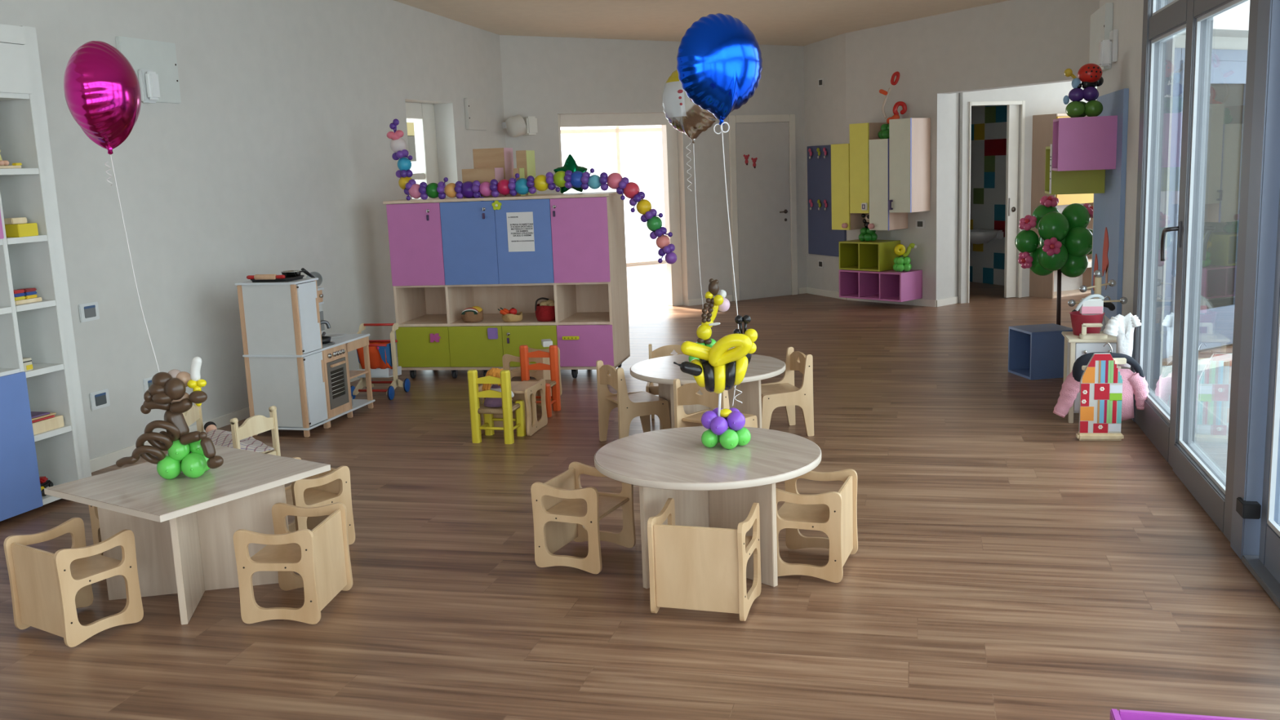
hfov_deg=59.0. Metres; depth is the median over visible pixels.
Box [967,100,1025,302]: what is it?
door
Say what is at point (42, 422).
box
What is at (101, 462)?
baseboard
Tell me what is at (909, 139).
upper cabinet
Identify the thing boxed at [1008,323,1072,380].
box
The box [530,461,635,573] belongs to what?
chair
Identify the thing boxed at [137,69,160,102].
emergency light
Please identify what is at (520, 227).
paper notice
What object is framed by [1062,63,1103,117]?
balloon ladybird
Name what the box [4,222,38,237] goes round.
box
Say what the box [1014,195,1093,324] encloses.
tree
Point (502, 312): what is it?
carrot
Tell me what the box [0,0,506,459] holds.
wall
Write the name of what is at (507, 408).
chair
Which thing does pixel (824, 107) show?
wall
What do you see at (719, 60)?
foil balloon
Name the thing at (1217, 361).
trim
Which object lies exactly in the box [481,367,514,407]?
doll
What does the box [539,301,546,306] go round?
bread roll
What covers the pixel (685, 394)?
chair
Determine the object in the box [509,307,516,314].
tomato
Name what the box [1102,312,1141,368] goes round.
shirt
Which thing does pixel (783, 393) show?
chair
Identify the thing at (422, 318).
shelf
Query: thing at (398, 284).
shelf
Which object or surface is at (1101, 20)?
wall box
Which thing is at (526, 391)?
chair
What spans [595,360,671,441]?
chair
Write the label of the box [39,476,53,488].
toy car
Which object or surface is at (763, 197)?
door
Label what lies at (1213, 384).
window glass
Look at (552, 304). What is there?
bread roll
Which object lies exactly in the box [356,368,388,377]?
tray
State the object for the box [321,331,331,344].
pan
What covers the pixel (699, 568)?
chair
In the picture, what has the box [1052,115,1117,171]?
wall cabinet
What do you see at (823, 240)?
board
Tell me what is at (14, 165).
wooden tray
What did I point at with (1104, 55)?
diffuser
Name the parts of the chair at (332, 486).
panel, seat, backrest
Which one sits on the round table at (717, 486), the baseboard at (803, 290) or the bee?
the bee
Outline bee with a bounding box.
[673,315,757,449]
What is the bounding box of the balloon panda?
[858,213,877,241]
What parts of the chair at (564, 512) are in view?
backrest, panel, seat, panel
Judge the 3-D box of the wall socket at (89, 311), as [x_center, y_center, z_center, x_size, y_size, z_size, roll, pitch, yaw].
[-3.218,-0.281,6.611,0.014,0.104,0.144,1,10,18]
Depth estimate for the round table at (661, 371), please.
6.46 m
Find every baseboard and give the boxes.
[89,357,398,472]
[688,294,732,306]
[798,287,806,293]
[806,287,846,299]
[846,297,936,306]
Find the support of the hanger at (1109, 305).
hanging from the coat rack
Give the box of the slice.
[461,307,478,314]
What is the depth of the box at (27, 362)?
5.81 m
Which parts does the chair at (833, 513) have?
seat, panel, panel, backrest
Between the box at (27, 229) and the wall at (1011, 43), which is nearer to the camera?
the box at (27, 229)
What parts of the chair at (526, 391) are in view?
panel, backrest, seat, panel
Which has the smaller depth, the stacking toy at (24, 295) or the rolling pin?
the stacking toy at (24, 295)
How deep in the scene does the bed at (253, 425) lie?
5.80 m
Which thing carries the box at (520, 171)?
on the storage cabinet at (449, 256)
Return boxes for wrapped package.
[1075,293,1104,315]
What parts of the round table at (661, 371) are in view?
leg panel, leg panel, leg panel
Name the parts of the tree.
balloon flower, balloon flower, balloon flower, balloon flower, flower, balloon flower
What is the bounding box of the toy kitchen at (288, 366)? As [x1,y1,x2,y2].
[235,277,375,437]
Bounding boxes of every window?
[560,126,662,174]
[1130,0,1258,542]
[1230,0,1279,608]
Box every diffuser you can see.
[145,71,160,100]
[1097,39,1111,66]
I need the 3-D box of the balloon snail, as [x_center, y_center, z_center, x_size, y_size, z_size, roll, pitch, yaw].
[2.883,-1.122,12.369,0.224,0.303,0.198,-9,12,-35]
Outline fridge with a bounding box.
[235,277,321,353]
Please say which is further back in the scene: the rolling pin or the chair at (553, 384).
the chair at (553, 384)
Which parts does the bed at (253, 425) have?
leg, crest rail, rail, leg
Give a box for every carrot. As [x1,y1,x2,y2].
[497,308,507,315]
[500,307,509,313]
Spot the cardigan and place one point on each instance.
(1132, 383)
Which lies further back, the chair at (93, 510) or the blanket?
the blanket
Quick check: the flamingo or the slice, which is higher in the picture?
the flamingo
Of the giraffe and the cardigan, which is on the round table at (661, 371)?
the giraffe
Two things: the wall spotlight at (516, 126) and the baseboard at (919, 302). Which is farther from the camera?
the baseboard at (919, 302)
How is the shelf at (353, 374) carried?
attached to the toy kitchen at (288, 366)
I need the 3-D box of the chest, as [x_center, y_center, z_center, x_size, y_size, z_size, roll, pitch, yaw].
[2.777,0.105,6.965,0.315,0.518,0.346,0,10,14]
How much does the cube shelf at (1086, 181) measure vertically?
0.335 m
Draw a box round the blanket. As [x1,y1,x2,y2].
[205,429,274,452]
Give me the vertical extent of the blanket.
0.060 m
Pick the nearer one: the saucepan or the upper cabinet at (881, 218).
the saucepan
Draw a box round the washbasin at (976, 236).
[969,229,1003,244]
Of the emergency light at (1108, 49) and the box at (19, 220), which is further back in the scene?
the emergency light at (1108, 49)
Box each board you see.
[807,145,846,257]
[1075,353,1126,440]
[1090,88,1128,319]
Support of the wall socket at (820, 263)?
attached to the wall at (824, 107)
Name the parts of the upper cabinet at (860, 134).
door, knob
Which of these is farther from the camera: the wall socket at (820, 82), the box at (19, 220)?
the wall socket at (820, 82)
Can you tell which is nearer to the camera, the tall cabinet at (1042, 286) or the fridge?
the fridge
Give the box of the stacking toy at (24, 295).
[13,288,42,305]
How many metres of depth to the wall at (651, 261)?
19.12 m
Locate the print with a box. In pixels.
[1081,386,1104,429]
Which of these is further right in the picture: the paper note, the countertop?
the paper note
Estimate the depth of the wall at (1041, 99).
12.57 m
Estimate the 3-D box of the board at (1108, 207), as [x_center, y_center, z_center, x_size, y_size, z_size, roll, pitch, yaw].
[3.232,-1.070,7.810,0.034,1.510,1.152,0,10,14]
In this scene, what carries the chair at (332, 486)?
on the floor
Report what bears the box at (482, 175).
on the storage cabinet at (449, 256)
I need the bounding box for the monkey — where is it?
[115,356,223,479]
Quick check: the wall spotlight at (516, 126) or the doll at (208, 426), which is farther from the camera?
the wall spotlight at (516, 126)
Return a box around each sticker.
[743,154,749,164]
[751,157,757,168]
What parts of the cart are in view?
frame, frame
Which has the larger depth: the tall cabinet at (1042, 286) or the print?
the tall cabinet at (1042, 286)
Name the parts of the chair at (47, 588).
backrest, panel, seat, panel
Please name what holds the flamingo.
on the upper cabinet at (881, 218)
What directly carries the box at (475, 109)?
attached to the wall at (274, 157)
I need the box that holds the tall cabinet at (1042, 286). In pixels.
[1029,113,1093,298]
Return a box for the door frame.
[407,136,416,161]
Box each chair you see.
[3,516,143,647]
[88,505,103,555]
[233,502,352,624]
[284,457,355,544]
[466,368,525,444]
[478,378,547,435]
[502,346,561,405]
[519,345,560,417]
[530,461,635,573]
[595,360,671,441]
[645,343,684,427]
[647,497,761,621]
[673,378,757,427]
[760,346,813,436]
[775,468,857,582]
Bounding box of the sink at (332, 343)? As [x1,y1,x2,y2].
[322,341,334,346]
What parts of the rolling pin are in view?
handle, handle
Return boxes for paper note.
[1048,144,1052,193]
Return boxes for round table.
[594,426,821,588]
[630,354,786,430]
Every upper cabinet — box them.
[831,143,867,230]
[848,122,888,213]
[867,138,907,230]
[888,117,930,212]
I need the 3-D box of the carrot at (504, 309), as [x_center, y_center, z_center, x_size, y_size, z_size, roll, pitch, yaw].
[-1.080,-0.395,9.095,0.099,0.053,0.036,0,10,14]
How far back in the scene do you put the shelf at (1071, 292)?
12.95 m
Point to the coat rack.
(1098, 273)
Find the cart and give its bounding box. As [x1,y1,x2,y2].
[350,323,410,399]
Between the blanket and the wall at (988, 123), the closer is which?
the blanket
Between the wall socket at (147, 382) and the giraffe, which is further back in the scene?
the wall socket at (147, 382)
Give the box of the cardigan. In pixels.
[1053,368,1149,421]
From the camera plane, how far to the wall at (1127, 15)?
7.07 m
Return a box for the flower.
[720,408,732,417]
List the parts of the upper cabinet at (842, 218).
door, knob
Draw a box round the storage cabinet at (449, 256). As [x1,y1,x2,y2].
[382,191,630,378]
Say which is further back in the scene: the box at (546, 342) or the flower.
the box at (546, 342)
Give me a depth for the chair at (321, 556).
4.26 m
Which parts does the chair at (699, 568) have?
panel, backrest, seat, panel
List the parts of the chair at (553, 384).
leg, seat, leg, leg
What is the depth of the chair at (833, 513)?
4.51 m
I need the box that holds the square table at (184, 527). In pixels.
[44,444,330,624]
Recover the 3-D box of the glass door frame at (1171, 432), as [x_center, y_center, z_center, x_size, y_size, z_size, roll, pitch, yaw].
[2.717,-0.924,5.577,0.201,3.020,2.430,0,10,14]
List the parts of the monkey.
arm, arm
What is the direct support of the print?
on the ironing board at (1101, 380)
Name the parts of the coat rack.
arm, arm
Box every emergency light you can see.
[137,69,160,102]
[1097,29,1118,66]
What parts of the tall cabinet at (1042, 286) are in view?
panel, door, drawer, panel, rail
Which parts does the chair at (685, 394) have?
panel, backrest, seat, panel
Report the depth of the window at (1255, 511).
4.33 m
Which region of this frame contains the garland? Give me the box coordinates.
[386,119,676,263]
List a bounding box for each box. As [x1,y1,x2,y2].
[4,217,26,224]
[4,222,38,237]
[22,357,32,371]
[31,411,64,435]
[115,35,181,103]
[462,167,505,198]
[464,97,487,130]
[472,147,513,195]
[512,168,525,195]
[515,150,537,195]
[541,338,552,346]
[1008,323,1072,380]
[1088,2,1113,72]
[1110,708,1262,719]
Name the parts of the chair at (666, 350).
panel, seat, backrest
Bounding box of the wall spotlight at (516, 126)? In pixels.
[502,115,537,137]
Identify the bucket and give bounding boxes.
[1069,311,1105,335]
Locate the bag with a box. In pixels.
[534,297,555,321]
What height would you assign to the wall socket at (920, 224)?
0.090 m
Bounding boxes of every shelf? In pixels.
[349,370,368,378]
[395,281,608,288]
[399,311,609,326]
[839,239,900,271]
[839,269,922,302]
[1044,146,1105,195]
[1053,288,1090,297]
[1057,113,1067,116]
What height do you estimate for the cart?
0.548 m
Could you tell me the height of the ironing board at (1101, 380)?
0.500 m
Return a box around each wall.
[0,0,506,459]
[499,35,807,306]
[626,258,666,266]
[803,33,846,292]
[844,14,959,300]
[937,0,1099,93]
[957,80,1097,303]
[969,105,1007,285]
[1097,0,1175,399]
[1168,35,1248,355]
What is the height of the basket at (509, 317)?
0.069 m
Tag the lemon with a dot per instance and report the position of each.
(478, 308)
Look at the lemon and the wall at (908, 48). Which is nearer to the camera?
the lemon
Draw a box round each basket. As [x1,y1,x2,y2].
[461,309,483,322]
[501,311,522,322]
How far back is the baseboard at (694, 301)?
13.37 m
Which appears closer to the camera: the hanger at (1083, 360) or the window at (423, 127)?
the hanger at (1083, 360)
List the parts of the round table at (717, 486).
leg panel, leg panel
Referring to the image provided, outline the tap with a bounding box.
[320,320,330,328]
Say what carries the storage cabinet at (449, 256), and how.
on the floor
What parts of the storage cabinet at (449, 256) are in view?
panel, door, door, puzzle knob, door, door, square knob, flower knob, panel, board, door, door, bar handle, door, door, panel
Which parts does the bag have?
handle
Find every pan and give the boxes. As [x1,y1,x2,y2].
[301,267,322,286]
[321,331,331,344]
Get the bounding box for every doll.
[0,150,8,165]
[204,421,217,432]
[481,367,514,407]
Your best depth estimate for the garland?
8.76 m
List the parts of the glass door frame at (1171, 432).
handle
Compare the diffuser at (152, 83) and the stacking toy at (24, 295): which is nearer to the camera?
the stacking toy at (24, 295)
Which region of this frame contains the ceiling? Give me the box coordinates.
[393,0,1008,45]
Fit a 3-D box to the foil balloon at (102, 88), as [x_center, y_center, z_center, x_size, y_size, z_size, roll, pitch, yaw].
[-2.018,-0.517,4.380,0.249,1.394,0.377,-3,10,-4]
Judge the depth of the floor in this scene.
4.44 m
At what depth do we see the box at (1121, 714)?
2.72 m
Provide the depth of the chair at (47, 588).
4.21 m
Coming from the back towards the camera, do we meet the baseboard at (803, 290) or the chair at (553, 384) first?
the baseboard at (803, 290)
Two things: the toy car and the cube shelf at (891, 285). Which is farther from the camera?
the cube shelf at (891, 285)
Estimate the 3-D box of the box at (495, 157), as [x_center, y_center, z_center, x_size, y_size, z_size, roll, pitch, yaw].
[-1.197,-1.540,9.287,0.260,0.385,0.250,0,10,11]
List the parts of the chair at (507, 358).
panel, seat, panel, backrest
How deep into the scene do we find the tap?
7.82 m
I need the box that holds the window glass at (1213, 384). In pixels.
[1160,365,1231,477]
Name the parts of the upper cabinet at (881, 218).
knob, door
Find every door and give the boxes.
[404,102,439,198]
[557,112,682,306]
[728,114,797,301]
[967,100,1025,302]
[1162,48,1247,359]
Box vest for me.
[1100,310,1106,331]
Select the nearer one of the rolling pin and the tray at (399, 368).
the rolling pin
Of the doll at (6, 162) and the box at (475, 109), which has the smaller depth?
the doll at (6, 162)
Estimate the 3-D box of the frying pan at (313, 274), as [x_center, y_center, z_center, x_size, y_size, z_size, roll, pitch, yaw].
[-2.280,-0.569,7.793,0.094,0.149,0.213,0,10,15]
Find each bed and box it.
[230,405,280,456]
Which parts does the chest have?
leg, leg, drawer, drawer, leg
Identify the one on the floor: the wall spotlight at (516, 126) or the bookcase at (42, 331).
the bookcase at (42, 331)
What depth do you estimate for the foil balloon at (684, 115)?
6.54 m
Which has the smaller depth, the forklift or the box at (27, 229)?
the box at (27, 229)
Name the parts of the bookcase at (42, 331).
drawer, shelf, shelf, shelf, shelf, door, shelf, door, shelf, shelf, shelf, shelf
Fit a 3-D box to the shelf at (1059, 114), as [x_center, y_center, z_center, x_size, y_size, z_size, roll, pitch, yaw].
[4.789,-2.746,12.699,0.760,0.025,0.355,-8,11,-31]
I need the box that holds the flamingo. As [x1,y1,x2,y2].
[877,71,906,138]
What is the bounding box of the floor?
[0,262,1279,719]
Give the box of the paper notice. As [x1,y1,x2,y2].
[506,211,534,252]
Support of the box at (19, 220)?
on the box at (27, 229)
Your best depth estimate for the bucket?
6.89 m
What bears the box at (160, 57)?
attached to the wall at (274, 157)
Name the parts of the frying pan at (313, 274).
handle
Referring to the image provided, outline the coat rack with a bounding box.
[1067,269,1127,306]
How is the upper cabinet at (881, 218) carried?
attached to the wall at (908, 48)
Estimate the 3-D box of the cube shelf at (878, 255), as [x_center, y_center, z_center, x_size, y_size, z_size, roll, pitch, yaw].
[2.580,-1.181,12.715,0.380,0.315,0.566,-10,13,-40]
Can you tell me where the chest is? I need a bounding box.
[1061,331,1120,422]
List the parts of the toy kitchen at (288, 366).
post, panel, panel, post, freezer door, post, splash panel, panel, handle, board, knob, knob, hob plate, post, post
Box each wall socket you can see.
[78,302,99,322]
[89,388,110,410]
[142,377,152,392]
[817,78,823,86]
[817,260,823,268]
[915,219,924,228]
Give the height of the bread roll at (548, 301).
0.064 m
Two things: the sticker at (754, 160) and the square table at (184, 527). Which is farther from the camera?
the sticker at (754, 160)
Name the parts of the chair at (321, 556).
seat, panel, panel, backrest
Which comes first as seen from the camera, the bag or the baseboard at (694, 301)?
the bag
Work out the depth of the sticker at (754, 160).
13.47 m
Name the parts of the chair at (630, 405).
backrest, seat, panel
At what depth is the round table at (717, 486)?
4.49 m
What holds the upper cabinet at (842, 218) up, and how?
attached to the wall at (908, 48)
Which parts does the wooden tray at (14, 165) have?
knob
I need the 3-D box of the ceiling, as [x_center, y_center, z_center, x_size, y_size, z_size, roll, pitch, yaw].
[0.762,-2.907,5.978,9.200,1.127,19.600,0,10,14]
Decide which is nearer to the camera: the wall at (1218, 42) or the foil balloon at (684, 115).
the foil balloon at (684, 115)
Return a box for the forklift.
[40,486,46,496]
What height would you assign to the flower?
0.036 m
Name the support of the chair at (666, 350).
on the floor
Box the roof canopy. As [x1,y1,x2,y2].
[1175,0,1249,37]
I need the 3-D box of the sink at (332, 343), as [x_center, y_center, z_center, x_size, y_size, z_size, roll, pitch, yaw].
[-2.165,-0.096,7.664,0.190,0.032,0.190,0,10,15]
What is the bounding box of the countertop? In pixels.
[242,333,369,357]
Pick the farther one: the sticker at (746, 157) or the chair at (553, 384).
the sticker at (746, 157)
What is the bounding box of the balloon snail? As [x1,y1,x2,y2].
[893,243,916,271]
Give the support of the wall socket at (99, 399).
attached to the wall at (274, 157)
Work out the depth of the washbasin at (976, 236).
13.90 m
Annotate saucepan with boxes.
[280,270,307,277]
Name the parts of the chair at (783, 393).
panel, seat, backrest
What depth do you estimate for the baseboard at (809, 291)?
13.72 m
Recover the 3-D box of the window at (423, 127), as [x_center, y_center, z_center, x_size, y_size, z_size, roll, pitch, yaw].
[-2.343,-1.402,11.620,0.676,2.310,2.773,-3,10,-6]
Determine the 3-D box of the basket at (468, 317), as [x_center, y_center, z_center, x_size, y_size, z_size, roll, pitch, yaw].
[-1.356,-0.358,9.161,0.179,0.089,0.178,0,10,11]
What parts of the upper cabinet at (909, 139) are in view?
handle, door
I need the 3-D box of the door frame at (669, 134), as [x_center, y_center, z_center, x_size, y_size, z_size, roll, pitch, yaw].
[-0.246,-1.672,12.926,1.557,2.235,0.120,-7,11,-27]
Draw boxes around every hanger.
[1071,295,1115,311]
[1072,342,1144,382]
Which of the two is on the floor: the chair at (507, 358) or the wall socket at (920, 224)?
the chair at (507, 358)
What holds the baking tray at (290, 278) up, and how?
on the toy kitchen at (288, 366)
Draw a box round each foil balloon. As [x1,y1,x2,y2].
[63,40,159,372]
[662,69,717,308]
[676,13,762,405]
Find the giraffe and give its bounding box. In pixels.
[688,278,729,361]
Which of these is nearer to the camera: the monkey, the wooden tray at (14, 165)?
the monkey
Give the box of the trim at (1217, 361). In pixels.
[1161,352,1232,378]
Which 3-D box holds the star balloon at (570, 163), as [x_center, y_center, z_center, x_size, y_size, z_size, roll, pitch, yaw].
[-0.553,-1.492,9.047,0.323,0.307,0.153,-10,12,-36]
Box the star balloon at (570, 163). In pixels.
[553,154,587,193]
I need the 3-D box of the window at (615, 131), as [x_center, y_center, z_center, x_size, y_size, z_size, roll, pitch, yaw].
[-2.409,-2.736,17.653,7.400,2.800,0.080,-7,11,-27]
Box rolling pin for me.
[246,274,284,279]
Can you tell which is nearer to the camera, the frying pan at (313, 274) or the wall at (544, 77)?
the frying pan at (313, 274)
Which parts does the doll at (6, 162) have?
leg, leg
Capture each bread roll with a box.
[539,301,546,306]
[546,299,554,306]
[548,302,554,306]
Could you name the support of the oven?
in the toy kitchen at (288, 366)
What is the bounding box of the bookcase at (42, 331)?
[0,23,91,521]
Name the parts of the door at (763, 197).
handle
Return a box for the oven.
[323,343,351,418]
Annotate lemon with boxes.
[471,306,482,312]
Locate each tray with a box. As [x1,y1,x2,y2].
[0,163,22,168]
[249,275,304,282]
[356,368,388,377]
[376,366,401,373]
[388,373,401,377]

